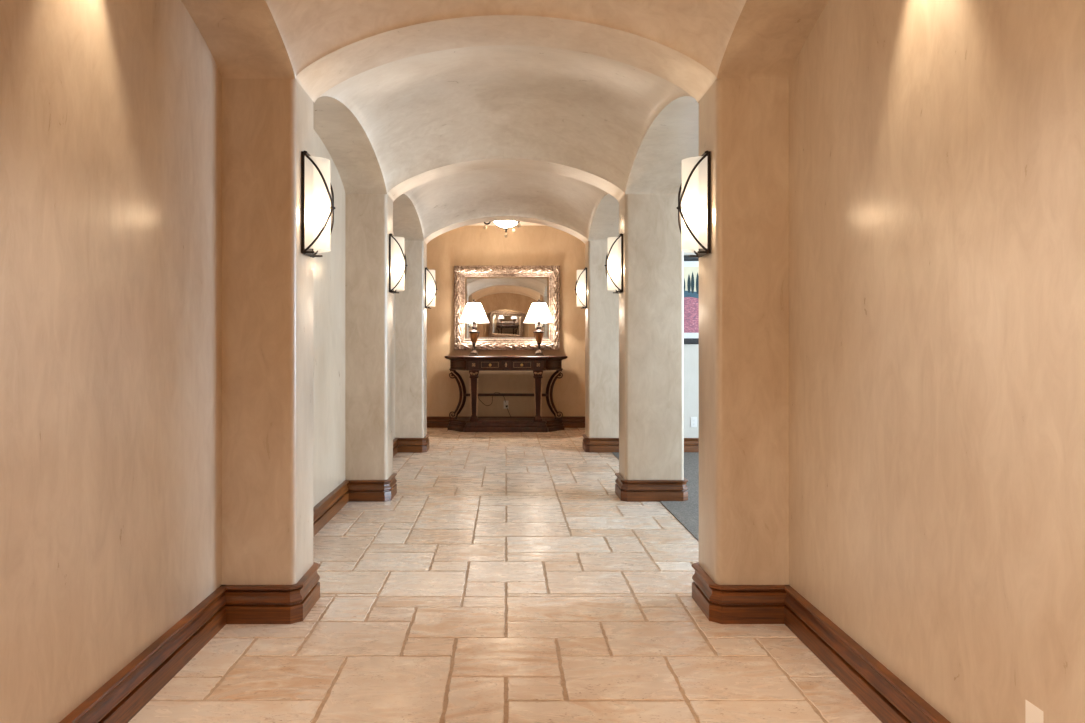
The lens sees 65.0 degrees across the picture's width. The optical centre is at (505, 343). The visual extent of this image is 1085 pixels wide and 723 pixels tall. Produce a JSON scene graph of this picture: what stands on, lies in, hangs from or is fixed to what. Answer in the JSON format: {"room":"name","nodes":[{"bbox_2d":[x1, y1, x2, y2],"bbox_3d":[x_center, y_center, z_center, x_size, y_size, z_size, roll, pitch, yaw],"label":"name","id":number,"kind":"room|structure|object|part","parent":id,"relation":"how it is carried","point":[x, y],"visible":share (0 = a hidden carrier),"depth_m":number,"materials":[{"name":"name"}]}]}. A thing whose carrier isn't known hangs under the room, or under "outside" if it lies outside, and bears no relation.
{"room":"hallway","nodes":[
{"label":"hallway","id":0,"kind":"room"},
{"bbox_2d":[0,0,394,722],"bbox_3d":[-1.303,-0.250,5.295,0.150,2.900,8.990,0,0,0],"label":"wall","id":1,"kind":"structure","parent":0,"point":[111,110],"depth_m":2.61,"materials":[{"name":"paint"}]},
{"bbox_2d":[59,585,225,722],"bbox_3d":[-1.212,1.120,2.420,0.032,0.160,2.500,0,0,0],"label":"baseboard","id":2,"kind":"structure","parent":1,"relation":"attached to","point":[127,692],"depth_m":2.91,"materials":[{"name":"brown wood"}]},
{"bbox_2d":[313,480,348,536],"bbox_3d":[-1.212,1.120,5.270,0.032,0.160,2.460,0,0,0],"label":"baseboard","id":3,"kind":"structure","parent":1,"relation":"attached to","point":[328,507],"depth_m":5.80,"materials":[{"name":"brown wood"}]},
{"bbox_2d":[393,438,397,456],"bbox_3d":[-1.212,1.120,8.145,0.032,0.160,2.550,0,0,0],"label":"baseboard","id":4,"kind":"structure","parent":1,"relation":"attached to","point":[395,447],"depth_m":9.22,"materials":[{"name":"brown wood"}]},
{"bbox_2d":[128,428,881,722],"bbox_3d":[0.000,1.250,0.000,5.240,0.101,24.400,0,0,0],"label":"floor","id":5,"kind":"structure","parent":0,"point":[506,577],"depth_m":3.54,"materials":[{"name":"tile"}]},
{"bbox_2d":[221,79,320,623],"bbox_3d":[-1.058,0.027,3.855,0.360,2.346,0.434,0,0,0],"label":"pillar","id":6,"kind":"structure","parent":5,"relation":"on","point":[270,575],"depth_m":3.67,"materials":[{"name":"paint"}]},
{"bbox_3d":[-1.058,1.120,3.855,0.360,0.160,0.434,0,0,0],"label":"baseboard","id":7,"kind":"part","parent":6,"relation":"part of","materials":[{"name":"brown wood"}]},
{"bbox_2d":[301,151,335,257],"bbox_3d":[-0.843,-0.630,3.865,0.134,0.459,0.191,0,0,0],"label":"wall sconce","id":8,"kind":"object","parent":6,"relation":"attached to","point":[316,198],"visible":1,"depth_m":3.79,"materials":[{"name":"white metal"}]},
{"bbox_3d":[-0.849,-0.630,3.865,0.098,0.410,0.176,0,0,0],"label":"lamp shade","id":9,"kind":"part","parent":8,"relation":"part of","materials":[{"name":"white glass"}]},
{"bbox_2d":[345,194,396,501],"bbox_3d":[-1.058,0.027,6.685,0.360,2.346,0.434,0,0,0],"label":"pillar","id":10,"kind":"structure","parent":5,"relation":"on","point":[369,473],"depth_m":6.50,"materials":[{"name":"paint"}]},
{"bbox_3d":[-1.058,1.120,6.685,0.360,0.160,0.434,0,0,0],"label":"baseboard","id":11,"kind":"part","parent":10,"relation":"part of","materials":[{"name":"brown wood"}]},
{"bbox_2d":[389,233,407,293],"bbox_3d":[-0.843,-0.630,6.695,0.134,0.459,0.191,0,0,0],"label":"wall sconce","id":12,"kind":"object","parent":10,"relation":"attached to","point":[398,265],"visible":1,"depth_m":6.62,"materials":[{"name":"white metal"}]},
{"bbox_3d":[-0.849,-0.630,6.695,0.098,0.410,0.176,0,0,0],"label":"lamp shade","id":13,"kind":"part","parent":12,"relation":"part of","materials":[{"name":"white glass"}]},
{"bbox_2d":[395,241,429,452],"bbox_3d":[-1.058,0.027,9.605,0.360,2.346,0.434,0,0,0],"label":"pillar","id":14,"kind":"structure","parent":5,"relation":"on","point":[410,310],"depth_m":9.42,"materials":[{"name":"paint"}]},
{"bbox_3d":[-1.058,1.120,9.605,0.360,0.160,0.434,0,0,0],"label":"baseboard","id":15,"kind":"part","parent":14,"relation":"part of","materials":[{"name":"brown wood"}]},
{"bbox_2d":[425,267,436,308],"bbox_3d":[-0.843,-0.630,9.615,0.134,0.459,0.191,0,0,0],"label":"wall sconce","id":16,"kind":"object","parent":14,"relation":"attached to","point":[430,283],"visible":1,"depth_m":9.53,"materials":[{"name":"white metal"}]},
{"bbox_3d":[-0.849,-0.630,9.615,0.098,0.410,0.176,0,0,0],"label":"lamp shade","id":17,"kind":"part","parent":16,"relation":"part of","materials":[{"name":"white glass"}]},
{"bbox_2d":[445,356,566,431],"bbox_3d":[0.000,0.684,11.835,1.718,1.032,0.614,0,0,0],"label":"console table","id":18,"kind":"object","parent":5,"relation":"on","point":[473,364],"visible":1,"depth_m":11.59,"materials":[{"name":"brown wood"}]},
{"bbox_3d":[-0.690,0.704,11.885,0.189,0.659,0.035,0,0,6],"label":"edge molding","id":19,"kind":"part","parent":18,"relation":"part of","materials":[{"name":"brown wood"}]},
{"bbox_3d":[-0.671,0.283,11.773,0.025,0.090,0.324,0,0,-35],"label":"wing panel","id":20,"kind":"part","parent":18,"relation":"part of","materials":[{"name":"brown wood"}]},
{"bbox_3d":[-0.677,0.701,11.917,0.242,0.700,0.098,0,0,0],"label":"scroll leg","id":21,"kind":"part","parent":18,"relation":"part of","materials":[{"name":"brown wood"}]},
{"bbox_3d":[-0.437,0.706,11.642,0.135,0.688,0.135,0,0,0],"label":"leg","id":22,"kind":"part","parent":18,"relation":"part of","materials":[{"name":"brown wood"}]},
{"bbox_3d":[-0.437,0.720,11.595,0.113,0.510,0.028,0,0,0],"label":"edge molding","id":23,"kind":"part","parent":18,"relation":"part of","materials":[{"name":"brown wood"}]},
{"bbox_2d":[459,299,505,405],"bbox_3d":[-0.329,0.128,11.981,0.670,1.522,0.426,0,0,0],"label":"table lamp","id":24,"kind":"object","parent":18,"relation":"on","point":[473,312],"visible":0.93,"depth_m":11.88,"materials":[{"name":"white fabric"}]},
{"bbox_3d":[-0.452,-0.312,11.980,0.424,0.008,0.424,0,0,0],"label":"shade trim","id":25,"kind":"part","parent":24,"relation":"part of","materials":[{"name":"white fabric"}]},
{"bbox_3d":[-0.452,-0.444,11.980,0.420,0.267,0.420,0,0,0],"label":"lamp shade","id":26,"kind":"part","parent":24,"relation":"part of","materials":[{"name":"white fabric"}]},
{"bbox_3d":[-0.220,0.283,11.591,0.270,0.098,0.039,0,0,0],"label":"drawer","id":27,"kind":"part","parent":18,"relation":"part of","materials":[{"name":"brown wood"}]},
{"bbox_3d":[0.000,0.284,11.589,0.124,0.108,0.042,0,0,0],"label":"carved panel","id":28,"kind":"part","parent":18,"relation":"part of","materials":[{"name":"brown wood"}]},
{"bbox_3d":[0.220,0.283,11.591,0.270,0.098,0.039,0,0,0],"label":"drawer","id":29,"kind":"part","parent":18,"relation":"part of","materials":[{"name":"brown wood"}]},
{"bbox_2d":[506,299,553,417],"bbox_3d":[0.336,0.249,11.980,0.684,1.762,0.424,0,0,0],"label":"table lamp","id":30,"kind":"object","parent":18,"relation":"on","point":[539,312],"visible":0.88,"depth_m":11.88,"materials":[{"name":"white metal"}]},
{"bbox_3d":[0.466,-0.312,11.980,0.424,0.008,0.424,0,0,0],"label":"shade trim","id":31,"kind":"part","parent":30,"relation":"part of","materials":[{"name":"white fabric"}]},
{"bbox_3d":[0.466,-0.444,11.980,0.420,0.267,0.420,0,0,0],"label":"lamp shade","id":32,"kind":"part","parent":30,"relation":"part of","materials":[{"name":"white fabric"}]},
{"bbox_3d":[0.437,0.706,11.642,0.135,0.688,0.135,0,0,0],"label":"leg","id":33,"kind":"part","parent":18,"relation":"part of","materials":[{"name":"brown wood"}]},
{"bbox_3d":[0.437,0.720,11.595,0.113,0.510,0.028,0,0,0],"label":"edge molding","id":34,"kind":"part","parent":18,"relation":"part of","materials":[{"name":"brown wood"}]},
{"bbox_3d":[0.671,0.283,11.773,0.025,0.090,0.324,0,0,35],"label":"wing panel","id":35,"kind":"part","parent":18,"relation":"part of","materials":[{"name":"brown wood"}]},
{"bbox_3d":[0.677,0.701,11.917,0.242,0.700,0.098,0,0,0],"label":"scroll leg","id":36,"kind":"part","parent":18,"relation":"part of","materials":[{"name":"brown wood"}]},
{"bbox_3d":[0.690,0.704,11.885,0.189,0.659,0.035,0,0,-6],"label":"edge molding","id":37,"kind":"part","parent":18,"relation":"part of","materials":[{"name":"brown wood"}]},
{"bbox_2d":[582,241,618,452],"bbox_3d":[1.121,0.027,9.605,0.487,2.346,0.434,0,0,0],"label":"pillar","id":38,"kind":"structure","parent":5,"relation":"on","point":[601,435],"depth_m":9.42,"materials":[{"name":"paint"}]},
{"bbox_2d":[575,267,586,308],"bbox_3d":[0.843,-0.630,9.615,0.134,0.459,0.191,0,0,0],"label":"wall sconce","id":39,"kind":"object","parent":38,"relation":"attached to","point":[581,283],"visible":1,"depth_m":9.53,"materials":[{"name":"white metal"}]},
{"bbox_3d":[0.849,-0.630,9.615,0.098,0.410,0.176,0,0,0],"label":"lamp shade","id":40,"kind":"part","parent":39,"relation":"part of","materials":[{"name":"white glass"}]},
{"bbox_3d":[1.121,1.120,9.605,0.487,0.160,0.434,0,0,0],"label":"baseboard","id":41,"kind":"part","parent":38,"relation":"part of","materials":[{"name":"brown wood"}]},
{"bbox_2d":[615,194,687,501],"bbox_3d":[1.137,0.027,6.685,0.519,2.346,0.434,0,0,0],"label":"pillar","id":42,"kind":"structure","parent":5,"relation":"on","point":[651,301],"depth_m":6.50,"materials":[{"name":"paint"}]},
{"bbox_2d":[604,233,622,293],"bbox_3d":[0.843,-0.630,6.695,0.134,0.459,0.191,0,0,0],"label":"wall sconce","id":43,"kind":"object","parent":42,"relation":"attached to","point":[613,265],"visible":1,"depth_m":6.62,"materials":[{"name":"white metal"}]},
{"bbox_3d":[0.849,-0.630,6.695,0.098,0.410,0.176,0,0,0],"label":"lamp shade","id":44,"kind":"part","parent":43,"relation":"part of","materials":[{"name":"white glass"}]},
{"bbox_3d":[1.137,1.120,6.685,0.519,0.160,0.434,0,0,0],"label":"baseboard","id":45,"kind":"part","parent":42,"relation":"part of","materials":[{"name":"brown wood"}]},
{"bbox_2d":[691,79,789,623],"bbox_3d":[1.121,0.027,3.855,0.487,2.346,0.434,0,0,0],"label":"pillar","id":46,"kind":"structure","parent":5,"relation":"on","point":[741,575],"depth_m":3.67,"materials":[{"name":"paint"}]},
{"bbox_2d":[676,151,710,257],"bbox_3d":[0.843,-0.630,3.865,0.134,0.459,0.191,0,0,0],"label":"wall sconce","id":47,"kind":"object","parent":46,"relation":"attached to","point":[695,198],"visible":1,"depth_m":3.79,"materials":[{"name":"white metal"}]},
{"bbox_3d":[0.849,-0.630,3.865,0.098,0.410,0.176,0,0,0],"label":"lamp shade","id":48,"kind":"part","parent":47,"relation":"part of","materials":[{"name":"white glass"}]},
{"bbox_3d":[1.121,1.120,3.855,0.487,0.160,0.434,0,0,0],"label":"baseboard","id":49,"kind":"part","parent":46,"relation":"part of","materials":[{"name":"brown wood"}]},
{"bbox_2d":[181,0,828,78],"bbox_3d":[0.059,-1.397,2.420,2.613,0.505,2.500,0,0,0],"label":"vault","id":50,"kind":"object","parent":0,"point":[246,39],"visible":0.97,"depth_m":3.54,"materials":[{"name":"paint"}]},
{"bbox_2d":[313,45,698,193],"bbox_3d":[0.059,-1.397,5.270,2.613,0.505,2.460,0,0,0],"label":"vault","id":51,"kind":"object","parent":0,"point":[382,127],"visible":0.81,"depth_m":5.63,"materials":[{"name":"paint"}]},
{"bbox_2d":[427,226,584,415],"bbox_3d":[0.000,-0.250,12.275,4.700,2.900,0.150,0,0,0],"label":"wall","id":52,"kind":"structure","parent":0,"point":[465,245],"depth_m":12.20,"materials":[{"name":"beige paint"}]},
{"bbox_2d":[427,416,584,427],"bbox_3d":[0.000,1.120,12.184,4.400,0.160,0.032,0,0,0],"label":"baseboard","id":53,"kind":"structure","parent":52,"relation":"attached to","point":[432,421],"depth_m":12.17,"materials":[{"name":"brown wood"}]},
{"bbox_2d":[454,266,559,349],"bbox_3d":[0.014,-0.517,12.164,1.515,1.210,0.069,0,0,0],"label":"wall mirror","id":54,"kind":"object","parent":52,"relation":"attached to","point":[506,295],"visible":0.95,"depth_m":12.19,"materials":[{"name":"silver metal"}]},
{"bbox_2d":[465,276,548,338],"bbox_3d":[0.014,-0.517,12.186,1.219,0.914,0.003,0,0,0],"label":"mirror glass","id":55,"kind":"object","parent":54,"relation":"attached to","point":[506,302],"depth_m":12.18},
{"bbox_2d":[393,168,618,240],"bbox_3d":[0.059,-1.397,8.145,2.613,0.505,2.550,0,0,0],"label":"vault","id":56,"kind":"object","parent":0,"point":[427,208],"visible":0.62,"depth_m":8.85,"materials":[{"name":"paint"}]},
{"bbox_2d":[466,221,545,225],"bbox_3d":[0.000,-1.760,11.060,4.700,0.120,2.580,0,0,0],"label":"ceiling","id":57,"kind":"structure","parent":0,"point":[520,222],"depth_m":12.09,"materials":[{"name":"paint"}]},
{"bbox_2d":[483,221,520,236],"bbox_3d":[-0.051,-1.539,11.019,0.486,0.322,0.514,0,0,0],"label":"ceiling lamp","id":58,"kind":"object","parent":57,"relation":"hanging from","point":[505,225],"visible":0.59,"depth_m":10.94,"materials":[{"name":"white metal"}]},
{"bbox_3d":[-0.151,-1.569,10.979,0.284,0.162,0.024,0,0,-8],"label":"scroll arm","id":59,"kind":"part","parent":58,"relation":"part of","materials":[{"name":"brown metal"}]},
{"bbox_3d":[0.000,-1.569,11.000,0.340,0.130,0.340,0,0,0],"label":"lamp shade","id":60,"kind":"part","parent":58,"relation":"part of","materials":[{"name":"white glass"}]},
{"bbox_2d":[295,15,716,102],"bbox_3d":[0.000,-1.282,3.855,1.820,0.275,0.370,0,0,0],"label":"arch","id":61,"kind":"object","parent":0,"point":[351,60],"depth_m":3.84,"materials":[{"name":"paint"}]},
{"bbox_2d":[387,158,624,201],"bbox_3d":[0.000,-1.282,6.685,1.820,0.275,0.370,0,0,0],"label":"arch","id":62,"kind":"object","parent":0,"point":[433,174],"depth_m":6.68,"materials":[{"name":"paint"}]},
{"bbox_2d":[424,216,587,243],"bbox_3d":[0.000,-1.282,9.605,1.820,0.275,0.370,0,0,0],"label":"arch","id":63,"kind":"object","parent":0,"point":[492,218],"depth_m":9.60,"materials":[{"name":"paint"}]},
{"bbox_2d":[612,452,698,541],"bbox_3d":[3.836,1.248,6.660,5.328,0.104,5.520,0,0,0],"label":"floor","id":64,"kind":"structure","parent":0,"point":[686,512],"depth_m":6.41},
{"bbox_2d":[684,252,698,437],"bbox_3d":[4.008,-0.250,9.595,5.285,2.900,0.350,0,0,0],"label":"wall","id":65,"kind":"structure","parent":0,"point":[691,351],"depth_m":9.42,"materials":[{"name":"paint"}]},
{"bbox_2d":[684,255,698,343],"bbox_3d":[2.150,-0.490,9.400,1.250,0.980,0.034,0,0,0],"label":"framed painting","id":66,"kind":"object","parent":65,"relation":"attached to","point":[691,264],"visible":0.21,"depth_m":9.40,"materials":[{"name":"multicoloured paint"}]},
{"bbox_2d":[684,438,698,451],"bbox_3d":[3.947,1.120,9.404,5.105,0.160,0.032,0,0,0],"label":"baseboard","id":67,"kind":"structure","parent":65,"relation":"attached to","point":[690,444],"depth_m":9.39,"materials":[{"name":"brown wood"}]},
{"bbox_2d":[691,417,696,426],"bbox_3d":[2.080,0.865,9.414,0.070,0.115,0.011,0,0,0],"label":"wall outlet","id":68,"kind":"object","parent":65,"relation":"attached to","point":[693,419],"visible":1,"depth_m":9.41,"materials":[{"name":"white plastic"}]},
{"bbox_2d":[789,0,1084,722],"bbox_3d":[1.294,-0.250,2.260,0.143,2.900,2.920,0,0,0],"label":"wall","id":69,"kind":"structure","parent":0,"point":[937,147],"depth_m":2.38,"materials":[{"name":"paint"}]},
{"bbox_2d":[784,585,950,722],"bbox_3d":[1.206,1.120,2.420,0.032,0.160,2.500,0,0,0],"label":"baseboard","id":70,"kind":"structure","parent":69,"relation":"attached to","point":[881,691],"depth_m":2.91,"materials":[{"name":"brown wood"}]},
{"bbox_2d":[1025,700,1043,722],"bbox_3d":[1.227,0.892,1.966,0.011,0.115,0.070,0,0,0],"label":"wall outlet","id":71,"kind":"object","parent":69,"relation":"attached to","point":[1033,714],"visible":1,"depth_m":1.97,"materials":[{"name":"white plastic"}]}
]}

